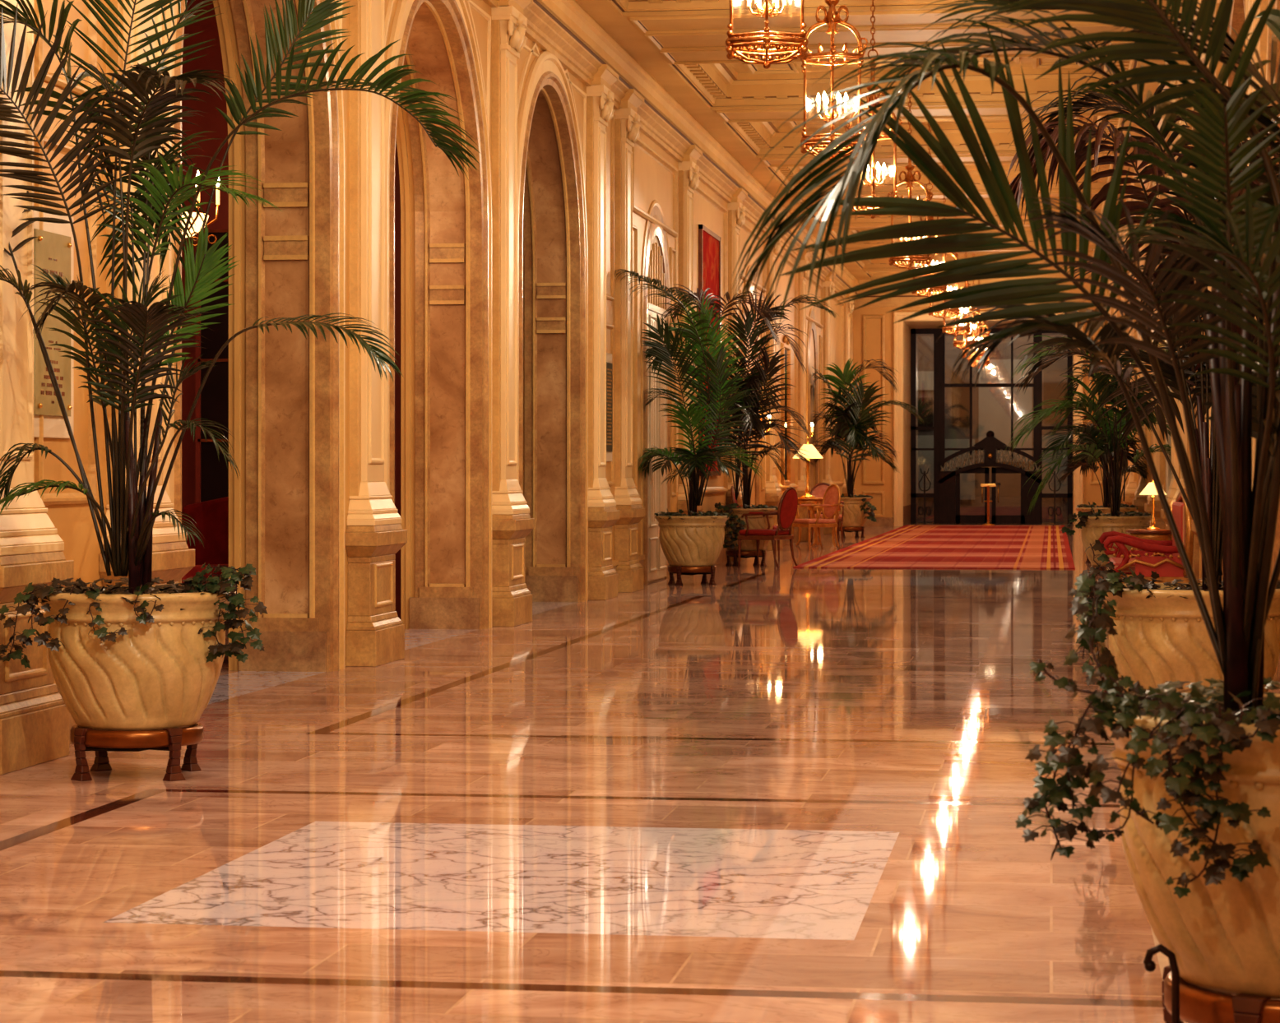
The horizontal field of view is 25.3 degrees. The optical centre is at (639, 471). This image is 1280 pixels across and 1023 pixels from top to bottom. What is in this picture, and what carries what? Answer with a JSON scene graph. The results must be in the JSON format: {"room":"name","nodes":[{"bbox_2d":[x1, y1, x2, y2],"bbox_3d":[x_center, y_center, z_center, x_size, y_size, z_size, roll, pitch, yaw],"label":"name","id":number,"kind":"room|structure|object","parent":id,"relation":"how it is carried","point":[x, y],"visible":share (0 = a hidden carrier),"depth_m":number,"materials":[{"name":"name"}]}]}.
{"room":"hotel lobby","nodes":[
{"label":"hotel lobby","id":0,"kind":"room"},
{"bbox_2d":[181,0,400,619],"bbox_3d":[-3.933,-1.350,21.784,4.000,5.200,26.000,0,0,8],"label":"wall","id":1,"kind":"structure","parent":0,"point":[213,121],"depth_m":23.34,"materials":[{"name":"red paint"}]},
{"bbox_2d":[181,170,219,246],"bbox_3d":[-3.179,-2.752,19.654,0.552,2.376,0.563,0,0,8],"label":"wall sconce","id":2,"kind":"object","parent":1,"relation":"hanging from","point":[198,222],"visible":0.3,"depth_m":19.57,"materials":[{"name":"gold glass"}]},
{"bbox_2d":[196,170,199,201],"bbox_3d":[-3.010,-1.945,19.445,0.036,0.210,0.036,0,0,8],"label":"candle","id":3,"kind":"object","parent":2,"relation":"on","point":[198,197],"depth_m":19.44,"materials":[{"name":"white wax"}]},
{"bbox_2d":[216,179,219,204],"bbox_3d":[-2.913,-1.945,19.697,0.036,0.210,0.036,0,0,8],"label":"candle","id":4,"kind":"object","parent":2,"relation":"on","point":[217,191],"depth_m":19.69,"materials":[{"name":"white wax"}]},
{"bbox_2d":[195,229,228,622],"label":"door","id":5,"kind":"structure","parent":1,"relation":"in","point":[212,404],"depth_m":23.18,"materials":[{"name":"brown wood"}]},
{"bbox_2d":[33,0,853,745],"bbox_3d":[-0.052,-1.350,30.823,0.045,5.200,69.000,0,0,8],"label":"wall","id":6,"kind":"structure","parent":0,"point":[74,524],"depth_m":23.03,"materials":[{"name":"paint"}]},
{"bbox_2d":[0,0,74,774],"bbox_3d":[-2.661,-1.252,12.154,0.246,5.005,0.850,0,0,8],"label":"trim","id":7,"kind":"structure","parent":6,"relation":"attached to","point":[34,716],"depth_m":12.14,"materials":[{"name":"stone"}]},
{"bbox_2d":[33,210,74,438],"bbox_3d":[-2.644,-0.660,12.808,0.053,1.020,0.650,0,0,8],"label":"wall plaque","id":8,"kind":"object","parent":6,"relation":"attached to","point":[53,247],"visible":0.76,"depth_m":12.82,"materials":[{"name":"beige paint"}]},
{"bbox_2d":[98,0,194,586],"bbox_3d":[-2.404,-1.252,13.935,0.246,5.005,0.850,0,0,8],"label":"trim","id":9,"kind":"structure","parent":6,"relation":"attached to","point":[172,558],"depth_m":13.82,"materials":[{"name":"stone"}]},
{"bbox_2d":[162,0,345,672],"bbox_3d":[-2.463,-1.260,16.298,0.695,5.020,3.700,0,0,8],"label":"archway","id":10,"kind":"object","parent":6,"relation":"attached to","point":[287,390],"depth_m":17.83,"materials":[{"name":"stone"}]},
{"bbox_2d":[333,0,343,50],"bbox_3d":[-2.164,-3.209,16.255,0.020,1.084,3.860,0,0,8],"label":"trim","id":11,"kind":"structure","parent":6,"relation":"attached to","point":[339,22],"depth_m":18.06,"materials":[{"name":"paint"}]},
{"bbox_2d":[345,0,407,667],"bbox_3d":[-1.724,-1.252,18.657,0.246,5.005,0.850,0,0,8],"label":"trim","id":12,"kind":"structure","parent":6,"relation":"attached to","point":[375,633],"depth_m":18.42,"materials":[{"name":"stone"}]},
{"bbox_2d":[384,0,491,138],"bbox_3d":[-1.479,-3.209,21.006,0.020,1.084,3.860,0,0,8],"label":"trim","id":13,"kind":"structure","parent":6,"relation":"attached to","point":[468,2],"depth_m":22.59,"materials":[{"name":"paint"}]},
{"bbox_2d":[384,0,491,630],"bbox_3d":[-1.779,-1.260,21.049,0.695,5.020,3.700,0,0,8],"label":"archway","id":14,"kind":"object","parent":6,"relation":"attached to","point":[446,216],"depth_m":22.58,"materials":[{"name":"stone"}]},
{"bbox_2d":[34,0,852,505],"bbox_3d":[0.321,-1.675,33.396,0.050,3.950,62.600,0,0,8],"label":"trim","id":15,"kind":"structure","parent":6,"relation":"attached to","point":[68,498],"depth_m":30.94,"materials":[{"name":"stone"}]},
{"bbox_2d":[491,5,534,626],"bbox_3d":[-1.049,-1.252,23.338,0.246,5.005,0.850,0,0,8],"label":"trim","id":16,"kind":"structure","parent":6,"relation":"attached to","point":[512,521],"depth_m":23.11,"materials":[{"name":"stone"}]},
{"bbox_2d":[517,41,586,190],"bbox_3d":[-0.802,-3.209,25.707,0.020,1.084,3.860,0,0,8],"label":"trim","id":17,"kind":"structure","parent":6,"relation":"attached to","point":[531,50],"depth_m":26.78,"materials":[{"name":"stone"}]},
{"bbox_2d":[516,51,588,602],"bbox_3d":[-1.101,-1.260,25.750,0.695,5.020,3.700,0,0,8],"label":"archway","id":18,"kind":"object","parent":6,"relation":"attached to","point":[552,466],"depth_m":27.26,"materials":[{"name":"stone"}]},
{"bbox_2d":[586,84,619,600],"bbox_3d":[-0.372,-1.252,28.040,0.246,5.005,0.850,0,0,8],"label":"trim","id":19,"kind":"structure","parent":6,"relation":"attached to","point":[603,514],"depth_m":27.80,"materials":[{"name":"stone"}]},
{"bbox_2d":[606,352,612,461],"bbox_3d":[-0.328,-0.650,28.943,0.036,1.100,0.600,0,0,8],"label":"wall plaque","id":20,"kind":"object","parent":6,"relation":"attached to","point":[609,356],"visible":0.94,"depth_m":28.97,"materials":[{"name":"beige paint"}]},
{"bbox_2d":[613,107,644,592],"bbox_3d":[-0.115,-1.252,29.821,0.246,5.005,0.850,0,0,8],"label":"trim","id":21,"kind":"structure","parent":6,"relation":"attached to","point":[629,571],"depth_m":29.59,"materials":[{"name":"stone"}]},
{"bbox_2d":[640,200,672,584],"bbox_3d":[0.190,-0.920,32.606,0.055,4.341,2.440,0,0,8],"label":"trim","id":22,"kind":"structure","parent":6,"relation":"attached to","point":[651,229],"depth_m":31.61,"materials":[{"name":"paint"}]},
{"bbox_2d":[647,236,667,582],"bbox_3d":[0.195,-0.720,32.605,0.050,3.940,1.640,0,0,8],"label":"door","id":23,"kind":"structure","parent":6,"relation":"in","point":[656,422],"depth_m":32.48,"materials":[{"name":"beige paint"}]},
{"bbox_2d":[482,0,858,306],"bbox_3d":[0.029,-4.045,30.811,0.210,0.610,69.000,0,0,8],"label":"trim","id":24,"kind":"structure","parent":6,"relation":"attached to","point":[563,29],"depth_m":31.17,"materials":[{"name":"paint"}]},
{"bbox_2d":[677,161,703,514],"bbox_3d":[0.612,-1.252,34.869,0.246,5.005,0.850,0,0,8],"label":"trim","id":25,"kind":"structure","parent":6,"relation":"attached to","point":[688,178],"depth_m":34.63,"materials":[{"name":"stone"}]},
{"bbox_2d":[698,224,720,476],"bbox_3d":[0.920,-1.550,37.553,0.050,3.220,2.080,0,0,8],"label":"tapestry","id":26,"kind":"object","parent":6,"relation":"attached to","point":[709,243],"visible":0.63,"depth_m":37.55,"materials":[{"name":"red fabric"}]},
{"bbox_2d":[726,201,746,561],"bbox_3d":[1.368,-1.252,40.115,0.246,5.005,0.850,0,0,8],"label":"trim","id":27,"kind":"structure","parent":6,"relation":"attached to","point":[736,217],"depth_m":39.86,"materials":[{"name":"paint"}]},
{"bbox_2d":[741,264,760,506],"bbox_3d":[1.659,-0.920,42.801,0.055,4.341,2.440,0,0,8],"label":"trim","id":28,"kind":"structure","parent":6,"relation":"attached to","point":[757,477],"depth_m":43.61,"materials":[{"name":"stone"}]},
{"bbox_2d":[746,292,755,506],"bbox_3d":[1.639,-0.720,42.804,0.001,3.940,1.640,0,0,8],"label":"trim","id":29,"kind":"structure","parent":6,"relation":"attached to","point":[753,493],"depth_m":43.23,"materials":[{"name":"paint"}]},
{"bbox_2d":[760,414,770,439],"bbox_3d":[1.940,-0.695,44.175,0.152,0.390,0.272,0,0,8],"label":"wall sconce","id":30,"kind":"object","parent":6,"relation":"attached to","point":[769,416],"visible":0.38,"depth_m":44.25,"materials":[{"name":"gold metal"}]},
{"bbox_2d":[765,233,782,550],"bbox_3d":[2.138,-1.252,45.460,0.246,5.005,0.850,0,0,8],"label":"trim","id":31,"kind":"structure","parent":6,"relation":"attached to","point":[773,492],"depth_m":45.23,"materials":[{"name":"stone"}]},
{"bbox_2d":[780,334,790,485],"bbox_3d":[2.475,-1.030,48.240,0.080,2.560,1.200,0,0,8],"label":"wall mirror","id":32,"kind":"object","parent":6,"relation":"attached to","point":[785,456],"visible":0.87,"depth_m":48.26,"materials":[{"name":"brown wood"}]},
{"bbox_2d":[784,349,788,480],"bbox_3d":[2.455,-0.950,48.243,0.020,2.200,1.000,0,0,8],"label":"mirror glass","id":33,"kind":"object","parent":32,"relation":"attached to","point":[786,351],"depth_m":48.42,"materials":[{"name":"brown mirror"}]},
{"bbox_2d":[797,259,811,542],"bbox_3d":[2.937,-1.252,51.002,0.246,5.005,0.850,0,0,8],"label":"trim","id":34,"kind":"structure","parent":6,"relation":"attached to","point":[803,276],"depth_m":50.77,"materials":[{"name":"stone"}]},
{"bbox_2d":[806,422,813,439],"bbox_3d":[3.081,-0.695,52.093,0.152,0.390,0.272,0,0,8],"label":"wall sconce","id":35,"kind":"object","parent":6,"relation":"attached to","point":[812,424],"visible":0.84,"depth_m":52.16,"materials":[{"name":"gold metal"}]},
{"bbox_2d":[806,307,818,536],"bbox_3d":[3.249,-0.920,53.837,0.055,4.341,2.440,0,0,8],"label":"trim","id":36,"kind":"structure","parent":6,"relation":"attached to","point":[811,325],"depth_m":54.10,"materials":[{"name":"stone"}]},
{"bbox_2d":[809,329,815,537],"bbox_3d":[3.244,-0.720,53.838,0.030,3.940,1.640,0,0,8],"label":"trim","id":37,"kind":"structure","parent":6,"relation":"attached to","point":[812,408],"depth_m":53.91,"materials":[{"name":"paint"}]},
{"bbox_2d":[822,281,834,534],"bbox_3d":[3.750,-1.252,56.644,0.246,5.005,0.850,0,0,8],"label":"trim","id":38,"kind":"structure","parent":6,"relation":"attached to","point":[828,290],"depth_m":56.36,"materials":[{"name":"paint"}]},
{"bbox_2d":[842,298,855,496],"bbox_3d":[4.548,-1.252,62.187,0.246,5.005,0.850,0,0,8],"label":"trim","id":39,"kind":"structure","parent":6,"relation":"attached to","point":[848,306],"depth_m":61.96,"materials":[{"name":"paint"}]},
{"bbox_2d":[0,523,1279,1022],"bbox_3d":[1.985,1.250,33.055,13.500,0.001,74.000,0,0,8],"label":"floor","id":40,"kind":"structure","parent":0,"point":[768,794],"depth_m":9.85,"materials":[{"name":"stone"}]},
{"bbox_2d":[181,496,228,612],"bbox_3d":[-3.037,0.703,18.868,0.760,1.096,0.737,0,0,37],"label":"chair","id":41,"kind":"object","parent":40,"relation":"on","point":[211,517],"visible":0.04,"depth_m":19.02,"materials":[{"name":"red fabric"}]},
{"bbox_2d":[0,0,479,781],"bbox_3d":[-1.701,-0.655,11.614,2.240,3.811,1.474,0,0,8],"label":"potted palm","id":42,"kind":"object","parent":40,"relation":"on","point":[136,667],"visible":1,"depth_m":11.56,"materials":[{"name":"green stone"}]},
{"bbox_2d":[614,268,780,585],"bbox_3d":[0.695,-0.415,30.720,1.492,3.330,3.266,0,0,8],"label":"potted palm","id":43,"kind":"object","parent":40,"relation":"on","point":[692,544],"visible":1,"depth_m":31.27,"materials":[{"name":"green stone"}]},
{"bbox_2d":[730,486,779,561],"bbox_3d":[1.595,0.728,39.678,0.660,1.054,0.634,0,0,8],"label":"armchair","id":44,"kind":"object","parent":40,"relation":"on","point":[733,496],"visible":0.16,"depth_m":39.59,"materials":[{"name":"brown wood"}]},
{"bbox_2d":[737,486,797,568],"bbox_3d":[1.687,0.728,37.117,0.660,1.054,0.634,0,0,30],"label":"armchair","id":45,"kind":"object","parent":40,"relation":"on","point":[788,504],"visible":0.99,"depth_m":36.94,"materials":[{"name":"red fabric"}]},
{"bbox_2d":[710,286,836,566],"bbox_3d":[1.783,-0.606,37.634,1.675,3.712,1.581,0,0,8],"label":"potted palm","id":46,"kind":"object","parent":40,"relation":"on","point":[735,523],"visible":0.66,"depth_m":37.56,"materials":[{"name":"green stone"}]},
{"bbox_2d":[795,497,823,545],"bbox_3d":[2.823,0.848,47.988,0.600,0.796,0.600,0,0,8],"label":"table","id":47,"kind":"object","parent":40,"relation":"on","point":[817,500],"visible":0.59,"depth_m":47.79,"materials":[{"name":"brown wood"}]},
{"bbox_2d":[793,439,822,498],"bbox_3d":[2.823,-0.050,47.988,0.519,1.000,0.519,0,0,8],"label":"table lamp","id":48,"kind":"object","parent":47,"relation":"on","point":[813,453],"visible":0.94,"depth_m":47.89,"materials":[{"name":"beige fabric"}]},
{"bbox_2d":[791,483,840,550],"bbox_3d":[2.826,0.728,45.497,0.660,1.054,0.634,0,0,-28],"label":"armchair","id":49,"kind":"object","parent":40,"relation":"on","point":[830,505],"visible":0.94,"depth_m":45.45,"materials":[{"name":"red fabric"}]},
{"bbox_2d":[807,482,844,542],"bbox_3d":[3.276,0.728,50.508,0.634,1.054,0.660,0,0,-3],"label":"armchair","id":50,"kind":"object","parent":40,"relation":"on","point":[819,489],"visible":0.41,"depth_m":50.74,"materials":[{"name":"red fabric"}]},
{"bbox_2d":[807,504,844,547],"bbox_3d":[3.041,0.898,47.047,0.640,0.697,0.640,0,0,8],"label":"table","id":51,"kind":"object","parent":40,"relation":"on","point":[809,508],"visible":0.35,"depth_m":46.92,"materials":[{"name":"brown wood"}]},
{"bbox_2d":[811,357,924,537],"bbox_3d":[4.321,-0.453,53.766,2.097,3.406,1.620,0,0,8],"label":"potted palm","id":52,"kind":"object","parent":40,"relation":"on","point":[851,424],"visible":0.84,"depth_m":53.54,"materials":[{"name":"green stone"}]},
{"bbox_2d":[793,524,1075,569],"bbox_3d":[5.839,1.242,51.039,3.600,0.014,29.200,0,0,8],"label":"carpet","id":53,"kind":"object","parent":40,"relation":"on","point":[907,546],"visible":0.93,"depth_m":44.88,"materials":[{"name":"red carpet"}]},
{"bbox_2d":[980,483,996,525],"bbox_3d":[7.922,0.760,64.934,0.296,0.950,0.296,0,0,-37],"label":"stanchion","id":54,"kind":"object","parent":53,"relation":"on","point":[988,485],"visible":1,"depth_m":64.91,"materials":[{"name":"gold metal"}]},
{"bbox_2d":[731,0,1279,1022],"bbox_3d":[1.120,-0.065,5.947,1.676,2.629,1.484,0,0,25],"label":"potted palm","id":55,"kind":"object","parent":40,"relation":"on","point":[1198,793],"visible":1,"depth_m":5.74,"materials":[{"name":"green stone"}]},
{"bbox_2d":[1006,309,1171,579],"bbox_3d":[4.930,-0.278,31.494,1.823,3.056,1.617,0,0,8],"label":"potted palm","id":56,"kind":"object","parent":40,"relation":"on","point":[1092,525],"visible":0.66,"depth_m":31.25,"materials":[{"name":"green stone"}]},
{"bbox_2d":[1054,411,1148,563],"bbox_3d":[6.254,0.212,38.772,1.279,2.077,1.488,0,0,8],"label":"potted palm","id":57,"kind":"object","parent":40,"relation":"on","point":[1106,507],"visible":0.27,"depth_m":38.72,"materials":[{"name":"green plant"}]},
{"bbox_2d":[999,75,1279,695],"bbox_3d":[2.322,-0.208,12.174,1.517,2.916,1.492,0,0,11],"label":"potted palm","id":58,"kind":"object","parent":40,"relation":"on","point":[1162,636],"visible":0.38,"depth_m":11.98,"materials":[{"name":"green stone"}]},
{"bbox_2d":[1098,488,1194,583],"bbox_3d":[4.279,0.696,24.238,0.753,1.100,1.930,0,0,8],"label":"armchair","id":59,"kind":"object","parent":40,"relation":"on","point":[1161,557],"visible":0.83,"depth_m":23.33,"materials":[{"name":"red fabric"}]},
{"bbox_2d":[1126,529,1172,550],"bbox_3d":[4.992,0.908,27.772,0.520,0.676,0.520,0,0,8],"label":"table","id":60,"kind":"object","parent":40,"relation":"on","point":[1154,535],"visible":0.41,"depth_m":27.57,"materials":[{"name":"brown wood"}]},
{"bbox_2d":[1139,480,1166,529],"bbox_3d":[4.992,0.315,27.772,0.265,0.510,0.265,0,0,8],"label":"table lamp","id":61,"kind":"object","parent":60,"relation":"on","point":[1150,489],"visible":0.84,"depth_m":27.73,"materials":[{"name":"gold metal"}]},
{"bbox_2d":[575,0,1182,280],"bbox_3d":[2.796,-4.527,30.412,5.560,0.405,69.000,0,0,8],"label":"ceiling","id":62,"kind":"structure","parent":0,"point":[681,44],"depth_m":33.70,"materials":[{"name":"paint"}]},
{"bbox_2d":[724,0,808,69],"bbox_3d":[0.705,-3.489,15.913,0.537,2.492,0.587,0,0,8],"label":"lantern chandelier","id":63,"kind":"object","parent":62,"relation":"hanging from","point":[793,45],"visible":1,"depth_m":15.78,"materials":[{"name":"brown metal"}]},
{"bbox_2d":[757,0,760,9],"bbox_3d":[0.669,-2.667,16.005,0.034,0.145,0.034,0,0,8],"label":"candle","id":64,"kind":"object","parent":63,"relation":"on","point":[758,1],"depth_m":16.00,"materials":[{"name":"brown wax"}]},
{"bbox_2d":[799,0,868,159],"bbox_3d":[1.390,-3.489,20.664,0.537,2.492,0.587,0,0,8],"label":"lantern chandelier","id":65,"kind":"object","parent":62,"relation":"hanging from","point":[832,17],"visible":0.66,"depth_m":20.57,"materials":[{"name":"gold metal"}]},
{"bbox_2d":[816,92,820,112],"bbox_3d":[1.292,-2.667,20.677,0.034,0.145,0.034,0,0,8],"label":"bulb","id":66,"kind":"object","parent":65,"relation":"on","point":[818,97],"depth_m":20.67,"materials":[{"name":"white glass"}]},
{"bbox_2d":[821,91,826,110],"bbox_3d":[1.329,-2.667,20.584,0.034,0.145,0.034,0,0,8],"label":"candle","id":67,"kind":"object","parent":65,"relation":"on","point":[823,103],"depth_m":20.58,"materials":[{"name":"white wax"}]},
{"bbox_2d":[825,97,828,114],"bbox_3d":[1.354,-2.667,20.756,0.034,0.145,0.034,0,0,8],"label":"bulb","id":68,"kind":"object","parent":65,"relation":"on","point":[827,100],"depth_m":20.75,"materials":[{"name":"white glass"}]},
{"bbox_2d":[835,92,839,111],"bbox_3d":[1.428,-2.667,20.570,0.034,0.145,0.034,0,0,8],"label":"candle","id":69,"kind":"object","parent":65,"relation":"on","point":[837,95],"depth_m":20.56,"materials":[{"name":"white wax"}]},
{"bbox_2d":[838,94,842,114],"bbox_3d":[1.453,-2.667,20.741,0.034,0.145,0.034,0,0,8],"label":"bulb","id":70,"kind":"object","parent":65,"relation":"on","point":[841,99],"depth_m":20.73,"materials":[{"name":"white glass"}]},
{"bbox_2d":[844,92,848,112],"bbox_3d":[1.490,-2.667,20.649,0.034,0.145,0.034,0,0,8],"label":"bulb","id":71,"kind":"object","parent":65,"relation":"on","point":[846,97],"depth_m":20.64,"materials":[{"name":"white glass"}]},
{"bbox_2d":[843,0,902,218],"bbox_3d":[2.067,-3.489,25.365,0.537,2.492,0.587,0,0,8],"label":"lantern chandelier","id":72,"kind":"object","parent":62,"relation":"hanging from","point":[872,183],"visible":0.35,"depth_m":25.34,"materials":[{"name":"gold metal"}]},
{"bbox_2d":[876,162,879,178],"bbox_3d":[2.106,-2.667,25.271,0.034,0.145,0.034,0,0,8],"label":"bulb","id":73,"kind":"object","parent":72,"relation":"on","point":[878,164],"depth_m":25.27,"materials":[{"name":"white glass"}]},
{"bbox_2d":[881,162,885,179],"bbox_3d":[2.167,-2.667,25.350,0.034,0.145,0.034,0,0,8],"label":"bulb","id":74,"kind":"object","parent":72,"relation":"on","point":[883,168],"depth_m":25.34,"materials":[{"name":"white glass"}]},
{"bbox_2d":[886,66,933,269],"bbox_3d":[3.023,-3.489,31.997,0.537,2.492,0.587,0,0,8],"label":"lantern chandelier","id":75,"kind":"object","parent":62,"relation":"hanging from","point":[910,178],"visible":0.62,"depth_m":31.93,"materials":[{"name":"gold metal"}]},
{"bbox_2d":[911,123,947,296],"bbox_3d":[3.764,-3.489,37.144,0.537,2.492,0.587,0,0,8],"label":"lantern chandelier","id":76,"kind":"object","parent":62,"relation":"hanging from","point":[934,290],"visible":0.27,"depth_m":37.06,"materials":[{"name":"gold metal"}]},
{"bbox_2d":[928,165,960,319],"bbox_3d":[4.506,-3.489,42.290,0.537,2.492,0.587,0,0,8],"label":"lantern chandelier","id":77,"kind":"object","parent":62,"relation":"hanging from","point":[954,312],"visible":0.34,"depth_m":42.19,"materials":[{"name":"gold metal"}]},
{"bbox_2d":[941,205,972,337],"bbox_3d":[5.276,-3.489,47.635,0.537,2.492,0.587,0,0,8],"label":"lantern chandelier","id":78,"kind":"object","parent":62,"relation":"hanging from","point":[953,328],"visible":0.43,"depth_m":47.52,"materials":[{"name":"gold metal"}]},
{"bbox_2d":[953,251,978,350],"bbox_3d":[6.046,-3.489,52.980,0.537,2.492,0.587,0,0,8],"label":"lantern chandelier","id":79,"kind":"object","parent":62,"relation":"hanging from","point":[957,344],"visible":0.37,"depth_m":52.85,"materials":[{"name":"gold metal"}]},
{"bbox_2d":[961,253,986,360],"bbox_3d":[6.816,-3.489,58.325,0.537,2.492,0.587,0,0,8],"label":"lantern chandelier","id":80,"kind":"object","parent":62,"relation":"hanging from","point":[983,326],"visible":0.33,"depth_m":58.22,"materials":[{"name":"gold metal"}]},
{"bbox_2d":[968,279,991,368],"bbox_3d":[7.430,-3.489,62.581,0.537,2.492,0.587,0,0,8],"label":"lantern chandelier","id":81,"kind":"object","parent":62,"relation":"hanging from","point":[976,362],"visible":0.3,"depth_m":62.46,"materials":[{"name":"gold metal"}]},
{"bbox_2d":[853,277,1108,527],"bbox_3d":[7.705,-1.600,64.480,6.400,5.700,0.160,0,0,8],"label":"wall","id":82,"kind":"structure","parent":0,"point":[876,336],"depth_m":64.82,"materials":[{"name":"paint"}]},
{"bbox_2d":[903,320,1073,525],"bbox_3d":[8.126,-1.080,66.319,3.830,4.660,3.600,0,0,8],"label":"trim","id":83,"kind":"structure","parent":82,"relation":"attached to","point":[907,325],"depth_m":66.29,"materials":[{"name":"stone"}]},
{"bbox_2d":[910,328,1072,524],"bbox_3d":[8.375,-1.080,68.043,3.830,4.660,0.437,0,0,8],"label":"door","id":84,"kind":"structure","parent":83,"relation":"attached to","point":[961,446],"depth_m":68.09,"materials":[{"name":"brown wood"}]},
{"bbox_2d":[1128,53,1279,529],"bbox_3d":[5.644,-1.350,30.002,0.045,5.200,69.000,0,0,8],"label":"wall","id":85,"kind":"structure","parent":0,"point":[1167,176],"depth_m":38.07,"materials":[{"name":"paint"}]},
{"bbox_2d":[1105,296,1112,501],"bbox_3d":[10.085,-1.252,61.389,0.246,5.005,0.850,0,0,8],"label":"trim","id":86,"kind":"structure","parent":85,"relation":"attached to","point":[1110,312],"depth_m":61.15,"materials":[{"name":"stone"}]},
{"bbox_2d":[1108,280,1119,499],"bbox_3d":[9.287,-1.252,55.846,0.246,5.005,0.850,0,0,8],"label":"trim","id":87,"kind":"structure","parent":85,"relation":"attached to","point":[1110,281],"depth_m":55.60,"materials":[{"name":"stone"}]},
{"bbox_2d":[1120,287,1126,504],"bbox_3d":[8.474,-1.252,50.205,0.246,5.005,0.850,0,0,8],"label":"trim","id":88,"kind":"structure","parent":85,"relation":"attached to","point":[1122,299],"depth_m":49.89,"materials":[{"name":"paint"}]},
{"bbox_2d":[1122,231,1136,511],"bbox_3d":[7.675,-1.252,44.662,0.246,5.005,0.850,0,0,8],"label":"trim","id":89,"kind":"structure","parent":85,"relation":"attached to","point":[1131,488],"depth_m":44.34,"materials":[{"name":"stone"}]},
{"bbox_2d":[1138,298,1140,482],"bbox_3d":[7.385,-0.920,41.976,0.055,4.341,2.440,0,0,8],"label":"trim","id":90,"kind":"structure","parent":85,"relation":"attached to","point":[1139,475],"depth_m":42.83,"materials":[{"name":"stone"}]},
{"bbox_2d":[1131,199,1149,527],"bbox_3d":[6.905,-1.252,39.317,0.246,5.005,0.850,0,0,8],"label":"trim","id":91,"kind":"structure","parent":85,"relation":"attached to","point":[1139,501],"depth_m":39.00,"materials":[{"name":"stone"}]},
{"bbox_2d":[1112,144,1171,492],"bbox_3d":[6.012,-1.675,32.575,0.050,3.950,62.600,0,0,8],"label":"trim","id":92,"kind":"structure","parent":85,"relation":"attached to","point":[1148,433],"depth_m":38.55,"materials":[{"name":"stone"}]},
{"bbox_2d":[1103,0,1200,296],"bbox_3d":[5.562,-4.045,30.014,0.210,0.610,69.000,0,0,8],"label":"trim","id":93,"kind":"structure","parent":85,"relation":"attached to","point":[1147,185],"depth_m":38.05,"materials":[{"name":"paint"}]},
{"bbox_2d":[1144,163,1164,529],"bbox_3d":[6.149,-1.252,34.071,0.246,5.005,0.850,0,0,8],"label":"trim","id":94,"kind":"structure","parent":85,"relation":"attached to","point":[1158,456],"depth_m":33.76,"materials":[{"name":"stone"}]},
{"bbox_2d":[1165,194,1171,529],"bbox_3d":[5.916,-0.920,31.781,0.055,4.341,2.440,0,0,8],"label":"trim","id":95,"kind":"structure","parent":85,"relation":"attached to","point":[1170,194],"depth_m":32.67,"materials":[{"name":"stone"}]},
{"bbox_2d":[1166,325,1172,526],"bbox_3d":[5.910,-0.720,31.782,0.050,3.940,1.640,0,0,8],"label":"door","id":96,"kind":"structure","parent":85,"relation":"in","point":[1169,475],"depth_m":31.88,"materials":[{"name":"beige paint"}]},
{"bbox_2d":[1160,114,1180,529],"bbox_3d":[5.422,-1.252,29.023,0.246,5.005,0.850,0,0,8],"label":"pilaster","id":97,"kind":"structure","parent":85,"relation":"attached to","point":[1173,485],"depth_m":28.78,"materials":[{"name":"stone"}]},
{"bbox_2d":[1169,79,1192,513],"bbox_3d":[5.165,-1.252,27.242,0.246,5.005,0.850,0,0,8],"label":"trim","id":98,"kind":"structure","parent":85,"relation":"attached to","point":[1184,437],"depth_m":27.00,"materials":[{"name":"stone"}]},
{"bbox_2d":[1189,46,1206,583],"bbox_3d":[5.218,-1.260,24.840,0.695,5.020,3.700,0,0,8],"label":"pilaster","id":99,"kind":"structure","parent":85,"relation":"attached to","point":[1195,568],"depth_m":26.41,"materials":[{"name":"stone"}]},
{"bbox_2d":[1191,0,1222,583],"bbox_3d":[4.488,-1.252,22.540,0.246,5.005,0.850,0,0,8],"label":"trim","id":100,"kind":"structure","parent":85,"relation":"attached to","point":[1219,66],"depth_m":22.35,"materials":[{"name":"stone"}]},
{"bbox_2d":[1221,0,1245,580],"bbox_3d":[4.541,-1.260,20.138,0.695,5.020,3.700,0,0,8],"label":"trim","id":101,"kind":"structure","parent":85,"relation":"attached to","point":[1237,17],"depth_m":20.91,"materials":[{"name":"stone"}]},
{"bbox_2d":[1245,0,1268,487],"bbox_3d":[3.813,-1.252,17.859,0.246,5.005,0.850,0,0,8],"label":"trim","id":102,"kind":"structure","parent":85,"relation":"attached to","point":[1261,47],"depth_m":17.62,"materials":[{"name":"stone"}]},
{"bbox_2d":[1266,0,1279,681],"bbox_3d":[3.856,-1.260,15.387,0.695,5.020,3.700,0,0,8],"label":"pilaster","id":103,"kind":"structure","parent":85,"relation":"attached to","point":[1277,4],"depth_m":16.96,"materials":[{"name":"stone"}]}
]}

